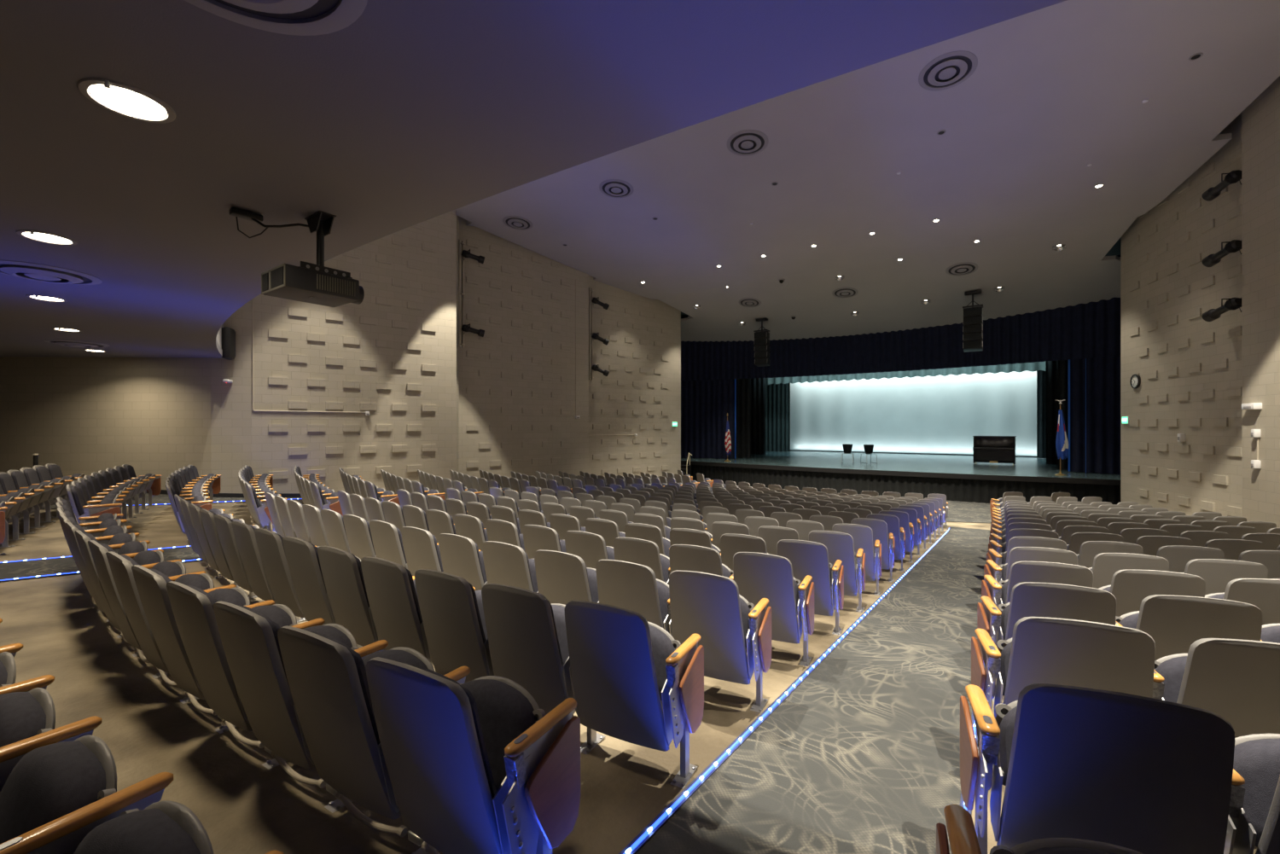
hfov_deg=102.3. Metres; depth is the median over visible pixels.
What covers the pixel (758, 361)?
grille
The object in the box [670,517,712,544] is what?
seat
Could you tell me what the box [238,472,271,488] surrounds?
seat
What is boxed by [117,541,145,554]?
seat cushion
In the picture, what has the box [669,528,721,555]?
seat
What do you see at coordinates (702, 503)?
seat
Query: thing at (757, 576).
seat
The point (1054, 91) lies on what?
ceiling
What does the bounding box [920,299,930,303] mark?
recessed light
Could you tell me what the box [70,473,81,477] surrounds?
seat cushion
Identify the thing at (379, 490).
seat cushion
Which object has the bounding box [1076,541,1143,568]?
seat
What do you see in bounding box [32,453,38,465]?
post
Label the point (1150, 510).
seat
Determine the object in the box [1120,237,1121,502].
wall
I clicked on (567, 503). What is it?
seat
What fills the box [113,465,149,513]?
seat
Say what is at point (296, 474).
seat
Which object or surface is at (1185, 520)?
seat
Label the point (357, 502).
seat
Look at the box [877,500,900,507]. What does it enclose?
seat
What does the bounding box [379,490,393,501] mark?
seat cushion
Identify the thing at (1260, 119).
wall panel
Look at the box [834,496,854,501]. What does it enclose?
seat
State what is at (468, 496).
seat
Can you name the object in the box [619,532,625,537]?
seat cushion
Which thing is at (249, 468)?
cushion
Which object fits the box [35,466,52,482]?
cushion
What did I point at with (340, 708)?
backrest
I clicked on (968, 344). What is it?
grille
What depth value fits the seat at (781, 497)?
12.11 m
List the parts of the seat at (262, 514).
panel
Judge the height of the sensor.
0.200 m
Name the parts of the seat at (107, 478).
armrest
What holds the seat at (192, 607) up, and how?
on the floor at (243, 806)
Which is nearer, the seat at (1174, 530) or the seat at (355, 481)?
the seat at (1174, 530)
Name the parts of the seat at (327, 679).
armrest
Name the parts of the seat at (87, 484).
armrest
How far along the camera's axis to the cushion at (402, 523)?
6.49 m
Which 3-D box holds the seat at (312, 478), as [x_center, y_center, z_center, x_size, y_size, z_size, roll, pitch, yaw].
[-7.616,1.395,11.752,0.486,0.890,0.613,0,0,-41]
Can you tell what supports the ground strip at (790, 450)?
on the floor at (1035, 467)
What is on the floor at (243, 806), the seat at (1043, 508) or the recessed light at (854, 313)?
the seat at (1043, 508)
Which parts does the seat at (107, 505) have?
armrest, panel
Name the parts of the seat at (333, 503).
armrest, panel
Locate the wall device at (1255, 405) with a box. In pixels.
[1241,402,1262,409]
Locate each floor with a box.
[0,499,1257,853]
[41,493,301,509]
[680,450,1120,479]
[723,483,991,523]
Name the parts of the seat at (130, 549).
armrest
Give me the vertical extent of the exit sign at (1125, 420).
0.220 m
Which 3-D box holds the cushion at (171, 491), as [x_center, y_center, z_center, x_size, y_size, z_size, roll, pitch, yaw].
[-6.679,1.096,7.434,0.174,0.528,0.476,0,0,-43]
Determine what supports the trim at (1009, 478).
attached to the floor at (1035, 467)
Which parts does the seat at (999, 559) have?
panel, armrest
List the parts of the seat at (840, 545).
armrest, panel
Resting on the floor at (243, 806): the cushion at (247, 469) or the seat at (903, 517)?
the seat at (903, 517)
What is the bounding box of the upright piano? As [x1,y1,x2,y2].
[972,436,1016,465]
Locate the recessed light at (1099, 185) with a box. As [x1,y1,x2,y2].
[1093,183,1104,188]
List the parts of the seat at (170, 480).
armrest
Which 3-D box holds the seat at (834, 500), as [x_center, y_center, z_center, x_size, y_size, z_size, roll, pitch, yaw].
[4.471,2.037,11.716,0.575,0.890,0.489,0,0,23]
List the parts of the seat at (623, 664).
number plate, armrest, panel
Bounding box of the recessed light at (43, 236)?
[15,229,77,245]
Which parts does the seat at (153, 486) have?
panel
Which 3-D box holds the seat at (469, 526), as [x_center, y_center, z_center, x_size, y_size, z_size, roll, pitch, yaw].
[-1.735,1.395,5.749,0.575,0.890,0.489,0,0,29]
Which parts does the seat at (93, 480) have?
armrest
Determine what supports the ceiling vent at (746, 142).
in the ceiling at (1054, 91)
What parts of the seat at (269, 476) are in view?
panel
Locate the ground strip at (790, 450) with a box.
[790,449,1036,457]
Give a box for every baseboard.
[146,489,209,496]
[213,493,244,497]
[275,493,301,497]
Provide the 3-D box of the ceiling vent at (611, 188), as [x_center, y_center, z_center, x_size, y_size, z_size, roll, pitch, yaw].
[-0.645,-6.471,14.045,0.939,0.132,0.934,0,0,31]
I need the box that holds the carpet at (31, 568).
[0,546,200,580]
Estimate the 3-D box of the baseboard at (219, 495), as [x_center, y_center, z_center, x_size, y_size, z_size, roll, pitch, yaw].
[-9.872,1.657,12.454,0.794,0.176,0.010,0,0,-24]
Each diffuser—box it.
[23,232,71,243]
[30,296,62,301]
[55,328,77,331]
[88,84,166,118]
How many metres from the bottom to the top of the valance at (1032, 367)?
2.785 m
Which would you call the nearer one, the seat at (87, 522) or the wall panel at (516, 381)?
the seat at (87, 522)
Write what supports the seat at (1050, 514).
on the floor at (243, 806)
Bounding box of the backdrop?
[790,370,1036,456]
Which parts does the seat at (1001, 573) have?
panel, armrest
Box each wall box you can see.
[1250,429,1261,437]
[1250,459,1261,468]
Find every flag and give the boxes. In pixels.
[724,413,731,461]
[1054,399,1068,476]
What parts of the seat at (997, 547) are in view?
panel, armrest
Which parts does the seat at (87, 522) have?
armrest, armrest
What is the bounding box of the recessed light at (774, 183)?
[771,181,778,186]
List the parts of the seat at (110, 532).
armrest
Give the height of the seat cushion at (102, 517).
0.317 m
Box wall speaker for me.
[221,326,235,360]
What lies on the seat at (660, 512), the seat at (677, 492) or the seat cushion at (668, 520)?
the seat cushion at (668, 520)
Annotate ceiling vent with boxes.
[0,260,102,285]
[43,339,109,348]
[184,0,367,35]
[502,215,532,230]
[599,179,633,197]
[726,129,768,156]
[738,297,761,307]
[832,287,858,297]
[918,50,977,91]
[945,261,978,275]
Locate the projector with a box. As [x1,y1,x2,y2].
[261,263,364,307]
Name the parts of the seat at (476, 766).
number plate, armrest, panel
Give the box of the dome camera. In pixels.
[778,278,785,283]
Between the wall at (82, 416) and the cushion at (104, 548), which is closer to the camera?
the cushion at (104, 548)
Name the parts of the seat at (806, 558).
armrest, panel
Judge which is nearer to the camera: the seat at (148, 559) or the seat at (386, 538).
the seat at (148, 559)
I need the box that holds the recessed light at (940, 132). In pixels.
[936,129,945,135]
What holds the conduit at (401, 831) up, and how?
on the floor at (243, 806)
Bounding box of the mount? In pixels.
[298,210,352,279]
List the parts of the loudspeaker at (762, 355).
fly frame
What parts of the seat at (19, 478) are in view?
armrest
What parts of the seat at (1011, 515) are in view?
armrest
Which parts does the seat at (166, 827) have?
armrest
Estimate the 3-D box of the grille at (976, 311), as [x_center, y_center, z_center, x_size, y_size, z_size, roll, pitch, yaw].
[11.977,-4.150,18.567,0.540,0.250,0.012,0,0,35]
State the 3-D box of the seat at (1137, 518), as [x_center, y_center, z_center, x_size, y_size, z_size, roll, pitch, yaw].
[8.819,1.966,9.174,0.664,0.890,0.479,0,0,19]
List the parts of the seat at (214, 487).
panel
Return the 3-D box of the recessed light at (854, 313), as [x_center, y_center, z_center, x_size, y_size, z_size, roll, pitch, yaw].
[9.022,-4.775,21.653,0.224,0.154,0.310,0,0,-27]
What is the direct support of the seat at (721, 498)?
on the floor at (243, 806)
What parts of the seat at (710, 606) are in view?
armrest, panel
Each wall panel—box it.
[251,209,456,493]
[458,215,588,478]
[588,275,679,479]
[1121,112,1241,517]
[1241,75,1279,528]
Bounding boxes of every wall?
[0,356,210,492]
[210,299,251,493]
[456,215,458,472]
[679,310,680,470]
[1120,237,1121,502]
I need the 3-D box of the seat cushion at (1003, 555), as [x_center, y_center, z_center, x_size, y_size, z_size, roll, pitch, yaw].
[4.319,1.527,5.737,0.508,0.317,0.192,0,0,21]
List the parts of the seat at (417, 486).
armrest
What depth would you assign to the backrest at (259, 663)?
2.08 m
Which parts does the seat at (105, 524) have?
armrest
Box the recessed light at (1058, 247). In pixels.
[1052,244,1065,250]
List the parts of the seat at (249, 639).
armrest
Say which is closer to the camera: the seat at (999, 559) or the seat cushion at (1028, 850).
the seat cushion at (1028, 850)
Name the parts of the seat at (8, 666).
armrest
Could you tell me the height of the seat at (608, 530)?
0.890 m
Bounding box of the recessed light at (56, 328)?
[51,327,81,331]
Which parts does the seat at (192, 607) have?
armrest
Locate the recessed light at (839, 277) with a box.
[835,275,843,280]
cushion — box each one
[0,473,17,494]
[0,482,4,494]
[0,495,10,502]
[0,660,7,685]
[0,692,46,747]
[0,740,106,843]
[5,492,20,497]
[11,471,29,490]
[16,488,30,493]
[23,468,40,486]
[28,484,40,489]
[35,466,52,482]
[39,481,51,486]
[47,465,63,479]
[49,478,60,482]
[59,476,70,491]
[61,499,76,522]
[61,504,73,517]
[63,510,74,518]
[66,517,78,524]
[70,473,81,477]
[70,486,85,516]
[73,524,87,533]
[73,808,200,853]
[75,482,89,506]
[81,479,94,500]
[83,533,100,543]
[87,476,100,496]
[94,473,107,492]
[96,512,114,522]
[98,518,117,529]
[99,498,113,504]
[99,543,118,554]
[101,471,114,488]
[101,525,123,536]
[103,494,116,499]
[107,533,132,545]
[108,489,119,494]
[109,469,121,485]
[112,486,123,491]
[116,466,128,482]
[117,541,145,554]
[118,483,128,488]
[119,554,139,565]
[124,465,136,480]
[124,481,133,484]
[130,477,139,482]
[133,550,160,565]
[149,568,172,583]
[151,561,181,576]
[168,484,178,511]
[169,478,179,496]
[171,476,180,494]
[174,473,183,491]
[174,574,209,590]
[177,471,186,488]
[180,469,190,484]
[185,467,194,482]
[186,585,218,608]
[190,465,199,479]
[190,488,200,494]
[191,485,201,490]
[191,492,201,497]
[192,482,202,487]
[192,495,203,501]
[208,508,221,514]
[208,587,245,605]
[219,513,231,518]
[242,470,250,483]
[244,468,251,481]
[246,465,254,479]
[249,483,260,507]
[251,605,292,628]
[257,484,266,488]
[259,487,269,492]
[262,490,273,495]
[270,530,286,558]
[302,625,352,647]
[303,540,326,591]
[315,482,325,505]
[320,486,326,490]
[322,488,332,494]
[329,492,337,497]
[346,551,369,607]
[362,649,428,669]
[365,519,375,553]
[372,483,379,500]
[377,488,383,492]
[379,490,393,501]
[395,527,407,563]
[399,505,406,526]
[400,662,496,798]
[404,567,422,623]
[413,579,418,602]
[422,510,429,531]
[425,489,437,496]
[431,534,443,571]
[449,515,456,535]
[460,679,537,791]
[466,488,477,492]
[468,582,486,643]
[474,542,486,583]
[475,590,488,639]
[479,551,487,581]
[480,521,487,541]
[513,511,520,534]
[516,527,522,547]
[517,517,521,534]
[519,534,524,551]
[524,552,535,592]
[528,558,538,592]
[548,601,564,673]
[551,605,569,664]
[559,540,566,552]
[585,564,593,602]
[587,568,599,602]
[606,546,614,559]
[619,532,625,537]
[648,624,674,700]
[656,580,669,629]
[659,554,669,582]
[662,537,670,557]
[664,526,670,540]
[666,517,670,527]
[721,564,731,577]
[739,597,750,647]
[793,579,798,615]
[829,567,831,585]
[998,706,1017,785]
[1000,564,1007,581]
[1000,581,1008,604]
[1000,605,1009,639]
[1000,641,1012,695]
[1001,535,1006,543]
[1001,543,1006,552]
[1001,552,1006,564]
[1024,846,1115,853]
[1102,586,1111,592]
[1118,612,1139,628]
[1154,656,1187,703]
[1208,593,1224,599]
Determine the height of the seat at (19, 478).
0.890 m
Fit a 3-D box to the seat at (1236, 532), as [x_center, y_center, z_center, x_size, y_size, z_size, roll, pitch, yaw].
[8.298,1.823,7.381,0.664,0.890,0.479,0,0,20]
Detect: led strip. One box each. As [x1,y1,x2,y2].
[0,546,191,563]
[0,558,203,581]
[126,498,302,506]
[618,528,950,853]
[960,663,985,815]
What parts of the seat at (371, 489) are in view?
armrest, panel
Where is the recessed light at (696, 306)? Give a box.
[693,304,700,308]
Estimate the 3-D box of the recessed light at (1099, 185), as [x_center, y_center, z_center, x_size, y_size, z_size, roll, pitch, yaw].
[11.208,-5.897,12.591,0.185,0.048,0.185,0,0,26]
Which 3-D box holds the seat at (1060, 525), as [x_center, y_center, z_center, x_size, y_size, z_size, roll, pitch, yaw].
[6.488,1.823,7.833,0.664,0.890,0.479,0,0,26]
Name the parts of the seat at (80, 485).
armrest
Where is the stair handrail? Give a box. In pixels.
[686,452,692,474]
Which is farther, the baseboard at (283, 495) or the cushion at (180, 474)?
the baseboard at (283, 495)
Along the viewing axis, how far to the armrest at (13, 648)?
2.17 m
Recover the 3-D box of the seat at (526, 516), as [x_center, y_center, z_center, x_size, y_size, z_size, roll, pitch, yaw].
[-1.199,1.466,6.508,0.575,0.890,0.489,0,0,29]
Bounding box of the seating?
[295,465,1138,531]
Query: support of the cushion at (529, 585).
on the seat at (507, 564)
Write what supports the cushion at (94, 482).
on the seat at (93, 480)
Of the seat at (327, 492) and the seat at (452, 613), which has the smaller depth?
the seat at (452, 613)
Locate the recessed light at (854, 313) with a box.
[850,311,859,315]
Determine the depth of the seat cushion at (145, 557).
3.84 m
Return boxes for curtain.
[680,378,735,459]
[735,378,750,458]
[750,378,765,455]
[765,382,790,452]
[1036,370,1045,458]
[1045,360,1058,465]
[1058,360,1068,470]
[1068,355,1120,474]
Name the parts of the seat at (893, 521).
panel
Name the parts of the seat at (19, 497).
armrest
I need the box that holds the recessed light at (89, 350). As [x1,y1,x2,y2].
[83,349,106,352]
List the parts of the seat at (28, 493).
armrest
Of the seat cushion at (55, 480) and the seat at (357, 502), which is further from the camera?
the seat cushion at (55, 480)
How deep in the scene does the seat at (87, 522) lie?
5.52 m
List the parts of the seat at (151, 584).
armrest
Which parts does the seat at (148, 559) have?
armrest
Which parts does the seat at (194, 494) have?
armrest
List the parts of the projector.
frame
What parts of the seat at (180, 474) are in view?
armrest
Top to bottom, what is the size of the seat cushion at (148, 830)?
0.317 m
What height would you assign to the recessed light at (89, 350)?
0.099 m
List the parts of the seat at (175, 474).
armrest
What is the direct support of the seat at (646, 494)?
on the floor at (243, 806)
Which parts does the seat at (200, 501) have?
armrest, panel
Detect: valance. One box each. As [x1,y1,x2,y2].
[680,255,1120,380]
[765,361,1045,384]
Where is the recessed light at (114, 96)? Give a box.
[76,77,176,123]
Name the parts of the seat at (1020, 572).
panel, armrest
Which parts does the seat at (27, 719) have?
armrest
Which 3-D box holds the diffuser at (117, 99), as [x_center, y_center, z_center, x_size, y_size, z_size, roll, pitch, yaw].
[-2.587,-1.643,2.611,0.278,0.008,0.278,0,0,35]
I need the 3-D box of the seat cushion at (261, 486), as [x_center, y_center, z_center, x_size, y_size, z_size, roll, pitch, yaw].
[-7.114,1.242,9.649,0.192,0.317,0.473,0,0,-39]
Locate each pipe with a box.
[458,239,465,348]
[588,287,593,380]
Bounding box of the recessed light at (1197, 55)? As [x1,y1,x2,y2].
[1188,52,1203,60]
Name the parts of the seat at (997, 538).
armrest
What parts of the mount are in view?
ceiling plate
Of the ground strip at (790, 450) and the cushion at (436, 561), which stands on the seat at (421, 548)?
the cushion at (436, 561)
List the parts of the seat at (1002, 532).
armrest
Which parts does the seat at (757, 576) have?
armrest, panel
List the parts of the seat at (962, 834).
panel, armrest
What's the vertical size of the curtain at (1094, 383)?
4.780 m
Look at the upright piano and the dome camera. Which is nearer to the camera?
the dome camera
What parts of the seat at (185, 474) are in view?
armrest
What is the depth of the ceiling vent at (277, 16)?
2.04 m
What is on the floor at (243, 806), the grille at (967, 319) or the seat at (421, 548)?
the seat at (421, 548)
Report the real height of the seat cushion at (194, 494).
0.317 m
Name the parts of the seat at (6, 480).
armrest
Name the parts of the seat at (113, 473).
armrest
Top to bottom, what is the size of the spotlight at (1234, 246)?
0.416 m
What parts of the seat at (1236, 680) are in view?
armrest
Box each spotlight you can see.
[461,249,484,263]
[461,323,484,337]
[591,296,609,309]
[591,332,609,345]
[591,364,609,376]
[1201,169,1241,201]
[1201,239,1241,267]
[1201,297,1241,321]
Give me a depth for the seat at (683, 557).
4.14 m
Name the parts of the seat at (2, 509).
panel, armrest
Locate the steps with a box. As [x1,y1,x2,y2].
[680,465,691,476]
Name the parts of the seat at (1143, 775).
panel, armrest, number plate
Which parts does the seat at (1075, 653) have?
panel, armrest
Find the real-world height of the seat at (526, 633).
0.890 m
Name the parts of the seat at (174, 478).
armrest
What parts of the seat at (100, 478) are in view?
armrest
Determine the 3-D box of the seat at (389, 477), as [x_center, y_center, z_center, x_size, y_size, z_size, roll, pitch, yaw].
[-5.803,1.538,12.397,0.486,0.890,0.613,0,0,-42]
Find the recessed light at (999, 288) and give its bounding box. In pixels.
[994,286,1004,291]
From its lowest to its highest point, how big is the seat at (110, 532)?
0.890 m
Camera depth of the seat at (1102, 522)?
8.28 m
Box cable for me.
[235,216,308,238]
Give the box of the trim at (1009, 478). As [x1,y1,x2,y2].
[680,460,1120,485]
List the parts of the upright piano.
panel, panel, lid, panel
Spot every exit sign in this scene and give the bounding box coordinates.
[671,421,677,426]
[1122,416,1129,424]
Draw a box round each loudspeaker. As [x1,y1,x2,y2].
[753,318,770,366]
[962,290,983,352]
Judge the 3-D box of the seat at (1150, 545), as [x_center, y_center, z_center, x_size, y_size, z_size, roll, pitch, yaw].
[5.970,1.680,6.048,0.664,0.890,0.479,0,0,26]
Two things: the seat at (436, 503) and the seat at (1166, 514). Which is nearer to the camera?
the seat at (436, 503)
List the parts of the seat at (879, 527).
armrest, panel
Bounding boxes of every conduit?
[120,630,440,853]
[252,298,365,413]
[575,279,575,415]
[588,434,634,436]
[1256,437,1258,459]
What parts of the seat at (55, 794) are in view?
number plate, armrest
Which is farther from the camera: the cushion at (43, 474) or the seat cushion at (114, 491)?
the cushion at (43, 474)
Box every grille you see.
[216,324,223,349]
[262,273,268,291]
[271,266,283,288]
[316,273,354,296]
[754,331,765,338]
[754,337,766,344]
[754,344,766,351]
[754,351,766,357]
[755,358,766,364]
[963,307,981,316]
[963,315,981,324]
[963,324,981,332]
[963,331,981,340]
[964,340,981,348]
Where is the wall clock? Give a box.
[1129,373,1140,388]
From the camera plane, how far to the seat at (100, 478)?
8.38 m
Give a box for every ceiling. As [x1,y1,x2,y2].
[0,0,1067,358]
[455,0,1279,299]
[651,214,1143,341]
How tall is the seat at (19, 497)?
0.890 m
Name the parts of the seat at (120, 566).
armrest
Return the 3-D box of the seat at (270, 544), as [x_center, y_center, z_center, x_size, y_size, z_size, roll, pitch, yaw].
[-2.808,1.253,4.231,0.575,0.890,0.489,0,0,29]
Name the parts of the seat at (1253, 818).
armrest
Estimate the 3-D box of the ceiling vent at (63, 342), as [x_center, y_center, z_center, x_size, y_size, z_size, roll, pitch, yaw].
[-11.074,-1.619,10.149,0.880,0.060,0.880,0,0,35]
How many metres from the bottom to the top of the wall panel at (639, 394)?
10.300 m
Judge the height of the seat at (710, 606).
0.890 m
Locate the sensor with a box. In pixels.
[1177,433,1185,442]
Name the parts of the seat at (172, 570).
armrest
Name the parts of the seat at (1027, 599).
panel, armrest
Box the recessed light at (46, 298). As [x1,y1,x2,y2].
[25,294,67,302]
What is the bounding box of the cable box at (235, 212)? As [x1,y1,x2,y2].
[228,207,263,222]
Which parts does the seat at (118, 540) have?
armrest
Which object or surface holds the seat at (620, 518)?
on the floor at (243, 806)
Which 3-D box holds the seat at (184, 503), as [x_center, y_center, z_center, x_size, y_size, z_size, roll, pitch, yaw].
[-4.933,1.253,5.910,0.575,0.890,0.489,0,0,35]
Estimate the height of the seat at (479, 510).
0.890 m
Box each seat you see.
[0,471,44,534]
[0,482,34,541]
[0,492,25,547]
[0,495,17,555]
[0,501,8,544]
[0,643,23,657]
[0,651,54,694]
[0,687,102,792]
[0,735,173,853]
[6,469,54,528]
[19,467,64,523]
[32,465,75,517]
[44,463,84,512]
[55,502,132,537]
[56,497,127,529]
[56,507,139,565]
[59,514,150,622]
[65,484,122,524]
[65,522,163,638]
[70,481,123,506]
[73,800,284,853]
[74,530,182,657]
[76,477,126,500]
[83,475,129,496]
[87,540,205,678]
[90,472,133,513]
[98,470,138,523]
[105,467,143,517]
[105,551,236,703]
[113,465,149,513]
[122,464,162,510]
[131,564,274,733]
[165,480,209,540]
[165,482,213,546]
[166,477,208,498]
[166,581,324,769]
[168,475,208,494]
[170,472,208,491]
[174,470,209,488]
[174,494,232,570]
[178,468,211,484]
[180,499,244,579]
[182,466,214,489]
[187,465,221,506]
[188,503,253,587]
[199,508,259,599]
[213,514,276,592]
[213,600,388,813]
[231,521,316,622]
[238,470,269,486]
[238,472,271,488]
[238,474,273,523]
[238,477,276,529]
[239,468,269,483]
[241,479,281,530]
[242,466,270,481]
[244,465,273,488]
[244,482,287,531]
[254,528,319,617]
[264,492,285,537]
[274,495,296,537]
[277,625,470,853]
[282,536,362,647]
[287,500,312,543]
[293,467,319,480]
[293,469,320,482]
[293,471,322,502]
[295,472,325,504]
[296,474,329,504]
[300,477,328,505]
[302,504,329,546]
[304,479,334,506]
[309,482,343,516]
[317,546,414,646]
[320,509,351,553]
[337,490,354,515]
[339,469,364,492]
[341,471,363,493]
[343,472,352,494]
[343,514,376,559]
[347,474,355,494]
[349,494,369,522]
[351,477,378,496]
[357,478,385,499]
[360,556,475,667]
[364,497,385,522]
[365,481,400,505]
[366,657,580,853]
[369,520,438,570]
[382,500,406,532]
[386,472,395,494]
[390,474,399,494]
[396,476,406,490]
[396,488,413,507]
[401,526,480,576]
[402,505,454,531]
[403,478,429,494]
[411,492,429,514]
[412,480,445,500]
[414,569,494,683]
[425,509,486,543]
[426,494,447,512]
[436,476,448,500]
[437,533,487,591]
[443,477,467,496]
[445,498,468,523]
[447,488,463,502]
[452,480,483,498]
[453,514,488,551]
[461,490,478,511]
[466,501,492,528]
[477,493,498,514]
[478,477,500,494]
[481,583,605,754]
[482,541,538,593]
[485,519,524,551]
[488,479,517,495]
[488,487,505,503]
[490,506,521,534]
[496,496,519,517]
[504,489,521,507]
[517,499,543,514]
[517,509,550,534]
[521,491,541,510]
[522,524,566,558]
[525,486,541,501]
[534,550,599,605]
[540,494,559,510]
[541,488,558,499]
[541,502,570,522]
[549,513,585,540]
[557,485,571,492]
[557,490,574,504]
[560,497,581,513]
[564,530,614,569]
[564,600,703,788]
[569,506,599,527]
[572,487,587,498]
[576,493,594,506]
[584,500,607,517]
[584,517,625,546]
[585,484,598,494]
[588,489,605,500]
[595,559,672,636]
[596,495,616,509]
[599,486,614,495]
[599,509,633,532]
[606,491,624,503]
[610,503,635,522]
[613,537,670,584]
[616,488,631,498]
[619,498,640,513]
[624,523,670,558]
[627,494,645,506]
[633,513,670,540]
[634,490,650,500]
[639,506,671,527]
[640,488,654,496]
[644,500,671,518]
[649,496,672,511]
[653,492,673,505]
[657,489,674,500]
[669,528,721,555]
[669,544,733,580]
[669,570,771,713]
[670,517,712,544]
[671,509,707,531]
[672,503,703,522]
[673,498,700,514]
[674,494,698,508]
[675,491,697,503]
[696,490,712,500]
[696,493,715,504]
[698,496,718,509]
[699,500,722,515]
[702,506,729,523]
[706,512,738,535]
[711,521,750,549]
[715,492,733,502]
[718,495,738,505]
[720,534,767,570]
[722,499,744,509]
[727,503,753,516]
[733,552,814,666]
[735,509,764,524]
[737,494,756,500]
[743,497,763,505]
[744,516,779,536]
[750,501,773,511]
[753,493,770,498]
[757,525,799,555]
[759,506,785,517]
[760,495,779,502]
[768,499,790,506]
[770,512,802,527]
[775,494,793,500]
[776,539,843,635]
[779,503,803,512]
[785,497,805,504]
[786,519,824,541]
[792,508,820,520]
[796,501,819,509]
[798,496,818,501]
[808,530,865,612]
[809,506,837,515]
[809,515,843,530]
[810,500,832,506]
[823,498,843,503]
[825,503,849,511]
[827,511,859,523]
[832,523,881,595]
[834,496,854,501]
[838,501,861,508]
[843,508,872,518]
[849,500,871,506]
[850,517,894,582]
[856,505,882,514]
[859,498,879,503]
[866,503,891,510]
[866,513,905,571]
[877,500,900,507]
[878,510,913,563]
[886,499,907,505]
[889,507,921,555]
[897,505,927,549]
[905,502,933,544]
[913,500,937,539]
[918,499,942,535]
[936,803,1143,853]
[960,683,1235,853]
[971,616,1155,767]
[977,581,1116,701]
[981,561,1093,624]
[983,546,1077,594]
[986,536,1066,573]
[988,529,1058,557]
[989,517,1047,537]
[989,523,1052,546]
[990,510,1039,526]
[990,513,1042,530]
[991,502,1029,514]
[991,505,1032,517]
[991,507,1035,521]
[1035,503,1061,512]
[1038,506,1067,516]
[1041,508,1073,520]
[1045,512,1080,524]
[1048,515,1087,530]
[1052,520,1098,536]
[1058,525,1109,544]
[1066,532,1123,554]
[1067,504,1092,511]
[1073,506,1101,514]
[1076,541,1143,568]
[1079,509,1111,517]
[1087,512,1122,523]
[1088,552,1169,588]
[1096,517,1134,528]
[1098,504,1122,510]
[1099,570,1205,616]
[1106,522,1150,535]
[1107,507,1134,514]
[1115,594,1262,660]
[1117,510,1148,518]
[1119,528,1169,544]
[1128,505,1152,511]
[1129,514,1163,523]
[1135,535,1192,556]
[1140,507,1168,514]
[1143,518,1181,529]
[1152,638,1279,738]
[1155,511,1186,519]
[1156,546,1224,572]
[1159,523,1204,537]
[1171,515,1205,524]
[1179,530,1231,546]
[1181,558,1268,595]
[1190,520,1229,531]
[1192,512,1221,520]
[1204,539,1265,560]
[1204,578,1279,625]
[1212,516,1246,526]
[1212,525,1258,539]
[1223,733,1279,853]
[1236,521,1276,533]
[1238,550,1279,579]
[1240,533,1279,550]
[1260,623,1279,643]
[1266,527,1279,534]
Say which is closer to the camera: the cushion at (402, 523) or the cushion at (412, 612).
the cushion at (412, 612)
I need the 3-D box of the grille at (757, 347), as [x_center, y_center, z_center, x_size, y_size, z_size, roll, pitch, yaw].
[5.438,-3.566,23.297,0.540,0.250,0.029,0,0,35]
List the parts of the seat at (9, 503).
armrest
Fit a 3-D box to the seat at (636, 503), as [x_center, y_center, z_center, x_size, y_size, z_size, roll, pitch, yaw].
[-0.030,1.680,9.104,0.575,0.890,0.489,0,0,31]
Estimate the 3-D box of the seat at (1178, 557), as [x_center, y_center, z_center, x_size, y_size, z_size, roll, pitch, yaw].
[5.414,1.609,5.248,0.664,0.890,0.479,0,0,27]
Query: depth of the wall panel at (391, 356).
14.26 m
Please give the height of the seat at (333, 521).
0.890 m
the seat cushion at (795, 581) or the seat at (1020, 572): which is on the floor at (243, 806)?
the seat at (1020, 572)
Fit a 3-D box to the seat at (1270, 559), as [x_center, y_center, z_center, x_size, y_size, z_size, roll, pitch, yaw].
[6.009,1.609,5.067,0.664,0.890,0.479,0,0,25]
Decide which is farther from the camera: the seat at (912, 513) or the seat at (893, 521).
the seat at (912, 513)
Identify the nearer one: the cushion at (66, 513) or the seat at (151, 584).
the seat at (151, 584)
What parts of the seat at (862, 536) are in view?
armrest, panel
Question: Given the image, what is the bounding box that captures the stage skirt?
[680,464,1120,505]
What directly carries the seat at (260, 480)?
on the floor at (243, 806)
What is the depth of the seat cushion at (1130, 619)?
3.24 m
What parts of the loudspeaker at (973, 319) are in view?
fly frame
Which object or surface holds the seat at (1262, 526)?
on the floor at (243, 806)
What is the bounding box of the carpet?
[635,526,990,853]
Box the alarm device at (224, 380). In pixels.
[222,378,232,383]
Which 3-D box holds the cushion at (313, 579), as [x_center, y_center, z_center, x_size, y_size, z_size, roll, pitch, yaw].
[-2.456,1.096,3.845,0.447,0.528,0.174,0,0,34]
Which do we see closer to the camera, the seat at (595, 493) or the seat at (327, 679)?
the seat at (327, 679)

